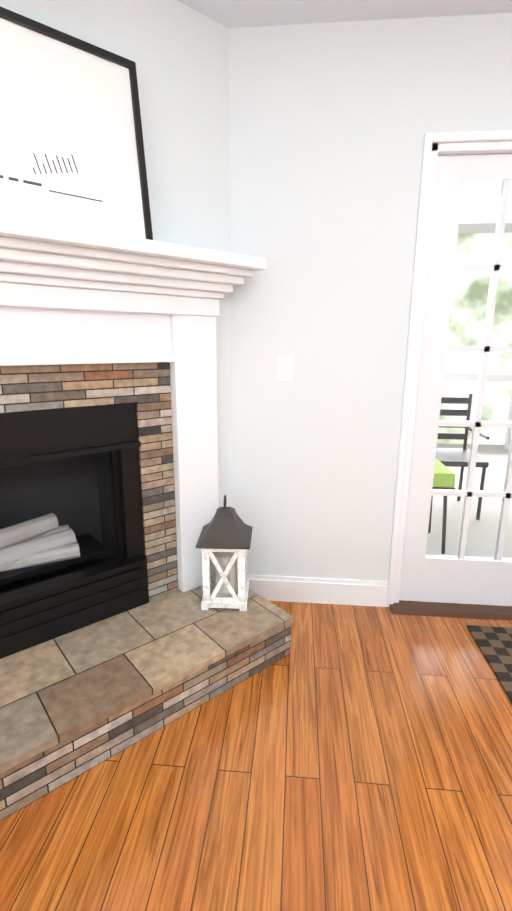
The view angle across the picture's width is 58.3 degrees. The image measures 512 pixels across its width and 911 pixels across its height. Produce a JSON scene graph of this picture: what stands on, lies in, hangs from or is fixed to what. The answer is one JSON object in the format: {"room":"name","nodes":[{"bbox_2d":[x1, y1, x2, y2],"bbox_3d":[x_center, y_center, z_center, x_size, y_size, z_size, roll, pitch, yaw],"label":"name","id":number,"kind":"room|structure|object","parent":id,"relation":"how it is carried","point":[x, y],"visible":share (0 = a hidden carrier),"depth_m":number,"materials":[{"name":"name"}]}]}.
{"room":"living room","nodes":[
{"label":"living room","id":0,"kind":"room"},
{"bbox_2d":[0,0,231,506],"bbox_3d":[-0.845,-0.352,1.596,1.796,2.500,0.120,-11,18,-38],"label":"wall","id":1,"kind":"structure","parent":0,"point":[176,51],"depth_m":1.77,"materials":[{"name":"white paint"}]},
{"bbox_2d":[0,600,511,910],"bbox_3d":[0.656,1.504,-0.505,4.880,0.100,6.090,2,14,5],"label":"floor","id":2,"kind":"structure","parent":0,"point":[348,758],"depth_m":1.34,"materials":[{"name":"brown wood"}]},
{"bbox_2d":[0,585,292,820],"bbox_3d":[-0.661,0.838,1.614,1.690,0.180,0.523,-11,18,-38],"label":"hearth","id":3,"kind":"object","parent":2,"relation":"on","point":[76,703],"visible":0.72,"depth_m":1.60,"materials":[{"name":"stone"}]},
{"bbox_2d":[0,402,148,658],"bbox_3d":[-0.938,0.242,1.814,0.854,0.875,0.495,-11,18,-38],"label":"firebox","id":4,"kind":"object","parent":3,"relation":"on","point":[73,557],"visible":0.98,"depth_m":1.86,"materials":[{"name":"black metal"}]},
{"bbox_2d":[0,362,177,600],"bbox_3d":[-0.815,0.202,1.654,1.166,1.031,0.033,-11,18,-38],"label":"stone fireplace surround","id":5,"kind":"object","parent":3,"relation":"on","point":[145,388],"visible":0.83,"depth_m":1.85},
{"bbox_2d":[0,216,266,591],"bbox_3d":[-0.820,0.038,1.464,2.035,1.440,0.248,-11,18,-38],"label":"fireplace mantel","id":6,"kind":"object","parent":3,"relation":"on","point":[70,295],"visible":0.92,"depth_m":1.67,"materials":[{"name":"white paint"}]},
{"bbox_2d":[0,6,152,239],"bbox_3d":[-0.805,-0.970,1.292,1.060,0.598,0.097,-11,18,-39],"label":"framed picture","id":7,"kind":"object","parent":6,"relation":"on","point":[72,153],"visible":0.94,"depth_m":1.46,"materials":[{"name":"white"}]},
{"bbox_2d":[195,495,252,610],"bbox_3d":[-0.132,0.404,1.998,0.225,0.486,0.225,1,14,2],"label":"lantern","id":8,"kind":"object","parent":3,"relation":"on","point":[224,540],"visible":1,"depth_m":1.94,"materials":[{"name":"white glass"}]},
{"bbox_2d":[389,601,511,620],"bbox_3d":[1.518,0.783,2.230,1.700,0.018,0.090,2,14,5],"label":"threshold","id":9,"kind":"object","parent":2,"relation":"on","point":[454,610],"visible":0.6,"depth_m":2.26,"materials":[{"name":"brown wood"}]},
{"bbox_2d":[467,625,511,702],"bbox_3d":[1.565,0.873,1.875,1.200,0.012,0.480,2,14,5],"label":"door mat","id":10,"kind":"object","parent":2,"relation":"on","point":[494,644],"visible":0.97,"depth_m":1.99,"materials":[{"name":"black fabric"}]},
{"bbox_2d":[177,0,511,27],"bbox_3d":[0.670,-1.231,-1.170,4.880,0.530,6.090,2,14,5],"label":"ceiling","id":11,"kind":"structure","parent":0,"point":[239,13],"depth_m":1.71,"materials":[{"name":"white paint"}]},
{"bbox_2d":[228,13,511,580],"bbox_3d":[0.995,-0.458,2.071,4.760,2.500,0.120,2,14,5],"label":"wall","id":12,"kind":"structure","parent":0,"point":[331,124],"depth_m":1.97,"materials":[{"name":"white paint"}]},
{"bbox_2d":[277,356,292,380],"bbox_3d":[0.132,-0.397,2.096,0.075,0.115,0.017,2,14,5],"label":"light switch","id":13,"kind":"object","parent":12,"relation":"attached to","point":[284,368],"visible":1,"depth_m":2.10,"materials":[{"name":"white plastic"}]},
{"bbox_2d":[247,574,387,606],"bbox_3d":[1.547,0.722,2.235,3.354,0.135,0.016,2,14,5],"label":"baseboard","id":14,"kind":"structure","parent":12,"relation":"attached to","point":[323,590],"depth_m":2.33,"materials":[{"name":"white paint"}]},
{"bbox_2d":[387,130,511,606],"bbox_3d":[1.531,-0.251,2.062,1.724,2.107,0.136,2,14,5],"label":"door frame","id":15,"kind":"structure","parent":12,"relation":"attached to","point":[434,146],"depth_m":1.97,"materials":[{"name":"white paint"}]},
{"bbox_2d":[399,154,511,605],"bbox_3d":[1.118,-0.237,2.110,0.764,2.029,0.045,2,14,5],"label":"door leaf","id":16,"kind":"structure","parent":12,"relation":"in","point":[460,577],"depth_m":2.13,"materials":[{"name":"white paint"}]},
{"label":"outside","id":17,"kind":"structure","parent":0,"visible":0},
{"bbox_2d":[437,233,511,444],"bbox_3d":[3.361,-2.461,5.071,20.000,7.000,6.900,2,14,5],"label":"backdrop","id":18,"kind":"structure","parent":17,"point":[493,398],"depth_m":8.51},
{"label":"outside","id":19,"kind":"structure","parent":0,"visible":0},
{"bbox_2d":[426,443,511,557],"bbox_3d":[0.681,0.318,4.460,5.758,0.100,4.078,2,14,5],"label":"floor","id":20,"kind":"structure","parent":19,"point":[493,468],"depth_m":3.63,"materials":[{"name":"grey concrete"}]},
{"bbox_2d":[428,460,455,553],"bbox_3d":[1.052,0.328,3.072,0.400,0.539,0.400,2,14,5],"label":"stool","id":21,"kind":"object","parent":20,"relation":"on","point":[447,475],"depth_m":2.88,"materials":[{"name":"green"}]},
{"bbox_2d":[435,394,489,519],"bbox_3d":[1.515,-0.011,3.670,0.480,0.919,0.480,2,14,5],"label":"porch chair","id":22,"kind":"object","parent":20,"relation":"on","point":[482,463],"depth_m":3.77,"materials":[{"name":"grey"}]},
{"bbox_2d":[443,374,511,449],"bbox_3d":[0.943,-1.138,4.654,5.328,2.638,2.530,2,14,5],"label":"frame","id":23,"kind":"object","parent":20,"relation":"on","point":[451,377],"depth_m":5.77,"materials":[{"name":"white"}]},
{"bbox_2d":[458,182,511,233],"bbox_3d":[0.695,-2.344,3.813,5.758,0.100,4.078,2,14,5],"label":"ceiling","id":24,"kind":"structure","parent":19,"point":[478,213],"depth_m":4.64,"materials":[{"name":"white"}]}
]}

